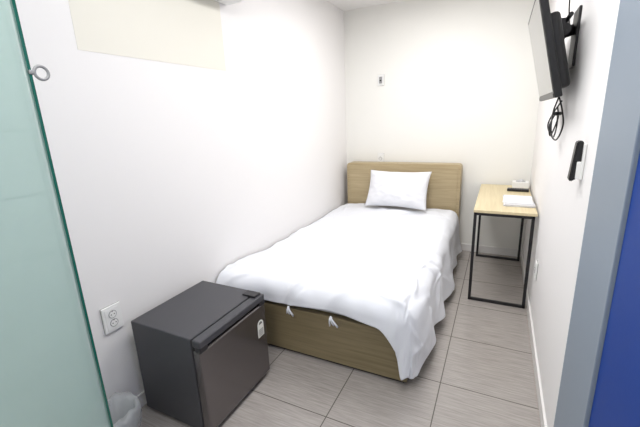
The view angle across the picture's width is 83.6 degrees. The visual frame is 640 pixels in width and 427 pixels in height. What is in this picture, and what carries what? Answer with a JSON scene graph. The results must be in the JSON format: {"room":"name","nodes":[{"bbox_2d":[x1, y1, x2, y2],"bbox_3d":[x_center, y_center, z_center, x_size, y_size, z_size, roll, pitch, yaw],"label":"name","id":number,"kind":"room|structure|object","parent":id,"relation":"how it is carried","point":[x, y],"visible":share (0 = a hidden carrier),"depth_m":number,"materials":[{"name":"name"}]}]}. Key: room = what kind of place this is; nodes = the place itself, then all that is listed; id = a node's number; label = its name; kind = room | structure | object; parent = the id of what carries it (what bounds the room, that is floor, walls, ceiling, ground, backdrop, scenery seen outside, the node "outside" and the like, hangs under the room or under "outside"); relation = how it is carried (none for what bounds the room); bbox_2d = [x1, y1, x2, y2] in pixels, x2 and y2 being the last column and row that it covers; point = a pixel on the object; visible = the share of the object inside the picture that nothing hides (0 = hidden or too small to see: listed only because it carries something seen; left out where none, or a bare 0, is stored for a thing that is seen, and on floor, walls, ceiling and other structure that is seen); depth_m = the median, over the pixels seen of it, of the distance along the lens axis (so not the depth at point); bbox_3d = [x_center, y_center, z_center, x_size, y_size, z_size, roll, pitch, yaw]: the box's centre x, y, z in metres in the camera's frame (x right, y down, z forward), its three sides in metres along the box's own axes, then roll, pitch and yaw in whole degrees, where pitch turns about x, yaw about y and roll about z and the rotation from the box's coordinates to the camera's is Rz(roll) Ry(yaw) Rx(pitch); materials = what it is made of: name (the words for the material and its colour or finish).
{"room":"hotel room","nodes":[
{"label":"hotel room","id":0,"kind":"room"},
{"bbox_2d":[0,0,112,426],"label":"glass door","id":1,"kind":"structure","parent":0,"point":[48,378],"depth_m":1.45,"materials":[{"name":"teal glass"}]},
{"bbox_2d":[7,0,347,426],"bbox_3d":[-0.904,-0.320,2.051,0.122,2.640,5.300,5,17,26],"label":"wall","id":2,"kind":"structure","parent":0,"point":[188,140],"depth_m":2.05,"materials":[{"name":"white paint"}]},
{"bbox_2d":[99,301,123,334],"bbox_3d":[-1.032,0.521,1.783,0.017,0.138,0.098,5,17,26],"label":"wall outlet","id":3,"kind":"object","parent":2,"relation":"attached to","point":[111,315],"visible":1,"depth_m":1.77,"materials":[{"name":"grey plastic"}]},
{"bbox_2d":[113,391,146,426],"bbox_3d":[-0.344,0.669,3.234,0.012,0.080,3.228,5,17,26],"label":"baseboard","id":4,"kind":"structure","parent":2,"relation":"attached to","point":[139,401],"depth_m":1.91,"materials":[{"name":"white"}]},
{"bbox_2d":[214,0,241,4],"bbox_3d":[-0.714,-1.370,1.885,0.197,0.292,0.860,5,17,26],"label":"air conditioner","id":5,"kind":"object","parent":2,"relation":"attached to","point":[226,2],"visible":1,"depth_m":2.26,"materials":[{"name":"white plastic"}]},
{"bbox_2d":[118,250,540,426],"bbox_3d":[0.087,1.085,1.946,2.210,0.100,5.540,5,17,26],"label":"floor","id":6,"kind":"structure","parent":0,"point":[478,371],"depth_m":2.08,"materials":[{"name":"tile"}]},
{"bbox_2d":[131,281,269,426],"bbox_3d":[-0.633,0.760,2.006,0.467,0.555,0.510,5,17,26],"label":"mini fridge","id":7,"kind":"object","parent":6,"relation":"on","point":[201,350],"visible":1,"depth_m":1.82,"materials":[{"name":"grey metal"}]},
{"bbox_2d":[264,161,462,382],"bbox_3d":[0.456,0.178,3.193,1.265,0.985,2.335,5,17,26],"label":"bed","id":8,"kind":"object","parent":6,"relation":"on","point":[354,344],"visible":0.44,"depth_m":2.31,"materials":[{"name":"brown wood"}]},
{"bbox_2d":[216,203,461,379],"bbox_3d":[0.411,0.397,3.105,1.413,0.484,2.233,5,17,26],"label":"duvet","id":9,"kind":"object","parent":8,"relation":"on","point":[388,269],"visible":0.97,"depth_m":2.44,"materials":[{"name":"white fabric"}]},
{"bbox_2d":[365,170,431,210],"bbox_3d":[0.827,-0.261,3.837,0.676,0.371,0.271,5,17,26],"label":"pillow","id":10,"kind":"object","parent":9,"relation":"on","point":[399,189],"visible":1,"depth_m":3.75,"materials":[{"name":"white fabric"}]},
{"bbox_2d":[468,184,537,308],"bbox_3d":[1.651,0.218,3.275,0.430,0.770,1.140,5,17,26],"label":"desk","id":11,"kind":"object","parent":6,"relation":"on","point":[489,202],"visible":0.82,"depth_m":2.88,"materials":[{"name":"brown wood"}]},
{"bbox_2d":[507,188,528,191],"bbox_3d":[1.851,-0.222,3.348,0.180,0.025,0.064,6,17,30],"label":"remote control","id":12,"kind":"object","parent":11,"relation":"on","point":[508,189],"visible":1,"depth_m":3.33,"materials":[{"name":"black plastic"}]},
{"bbox_2d":[503,195,535,207],"bbox_3d":[1.637,-0.106,2.958,0.232,0.018,0.390,5,17,26],"label":"paper stack","id":13,"kind":"object","parent":11,"relation":"on","point":[509,200],"visible":1,"depth_m":2.90,"materials":[{"name":"white"}]},
{"bbox_2d":[512,179,528,188],"bbox_3d":[1.961,-0.296,3.502,0.140,0.080,0.120,5,17,26],"label":"tissue box","id":14,"kind":"object","parent":11,"relation":"on","point":[521,183],"visible":0.98,"depth_m":3.46,"materials":[{"name":"white plastic"}]},
{"bbox_2d":[327,0,402,10],"bbox_3d":[-0.023,-1.561,1.245,2.210,0.100,5.540,5,17,26],"label":"ceiling","id":15,"kind":"structure","parent":0,"point":[344,5],"depth_m":3.72,"materials":[{"name":"white paint"}]},
{"bbox_2d":[344,0,549,249],"bbox_3d":[1.226,-0.907,3.934,2.210,2.640,0.120,5,17,26],"label":"wall","id":16,"kind":"structure","parent":0,"point":[460,86],"depth_m":3.74,"materials":[{"name":"white paint"}]},
{"bbox_2d":[378,74,383,85],"bbox_3d":[0.674,-1.478,3.969,0.073,0.118,0.026,5,17,26],"label":"wall switch","id":17,"kind":"object","parent":16,"relation":"attached to","point":[380,77],"visible":1,"depth_m":3.96,"materials":[{"name":"grey plastic"}]},
{"bbox_2d":[378,153,383,161],"bbox_3d":[0.710,-0.644,4.194,0.078,0.123,0.017,5,17,26],"label":"wall outlet","id":18,"kind":"object","parent":16,"relation":"attached to","point":[380,155],"visible":0.78,"depth_m":4.18,"materials":[{"name":"grey plastic"}]},
{"bbox_2d":[460,243,520,256],"bbox_3d":[1.254,0.346,4.203,1.958,0.080,0.012,5,17,26],"label":"baseboard","id":19,"kind":"structure","parent":16,"relation":"attached to","point":[465,247],"depth_m":3.89,"materials":[{"name":"white"}]},
{"bbox_2d":[522,0,619,426],"bbox_3d":[0.969,-0.156,1.141,0.120,2.640,5.300,5,17,26],"label":"wall","id":20,"kind":"structure","parent":0,"point":[561,204],"depth_m":1.70,"materials":[{"name":"white paint"}]},
{"bbox_2d":[520,250,546,426],"bbox_3d":[1.556,0.742,2.661,0.012,0.080,2.578,5,17,26],"label":"baseboard","id":21,"kind":"structure","parent":20,"relation":"attached to","point":[541,406],"depth_m":2.12,"materials":[{"name":"white"}]},
{"bbox_2d":[534,260,538,280],"bbox_3d":[1.499,0.393,2.487,0.017,0.123,0.078,5,17,26],"label":"wall outlet","id":22,"kind":"object","parent":20,"relation":"attached to","point":[536,262],"visible":1,"depth_m":2.46,"materials":[{"name":"grey plastic"}]},
{"bbox_2d":[528,0,582,100],"bbox_3d":[1.192,-0.829,1.854,0.205,0.462,0.720,5,17,26],"label":"tv","id":23,"kind":"object","parent":20,"relation":"attached to","point":[548,31],"visible":1,"depth_m":1.63,"materials":[{"name":"black plastic"}]},
{"bbox_2d":[547,0,570,140],"bbox_3d":[1.289,-1.044,1.861,0.065,1.299,0.365,6,17,28],"label":"cable","id":24,"kind":"object","parent":20,"relation":"attached to","point":[549,125],"visible":0.9,"depth_m":1.93,"materials":[{"name":"black plastic"}]},
{"bbox_2d":[567,140,586,180],"bbox_3d":[1.018,-0.208,1.419,0.042,0.157,0.068,5,17,26],"label":"remote holder","id":25,"kind":"object","parent":20,"relation":"attached to","point":[576,169],"visible":1,"depth_m":1.40,"materials":[{"name":"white plastic"}]},
{"bbox_2d":[554,0,639,426],"bbox_3d":[0.681,0.201,0.618,0.126,2.240,1.448,5,17,26],"label":"trim","id":26,"kind":"structure","parent":20,"relation":"attached to","point":[618,147],"depth_m":1.06,"materials":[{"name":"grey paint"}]},
{"bbox_2d":[588,153,639,426],"bbox_3d":[0.567,0.286,0.541,0.110,2.105,0.961,5,17,26],"label":"door","id":27,"kind":"structure","parent":20,"relation":"in","point":[616,401],"depth_m":0.87,"materials":[{"name":"blue"}]}
]}

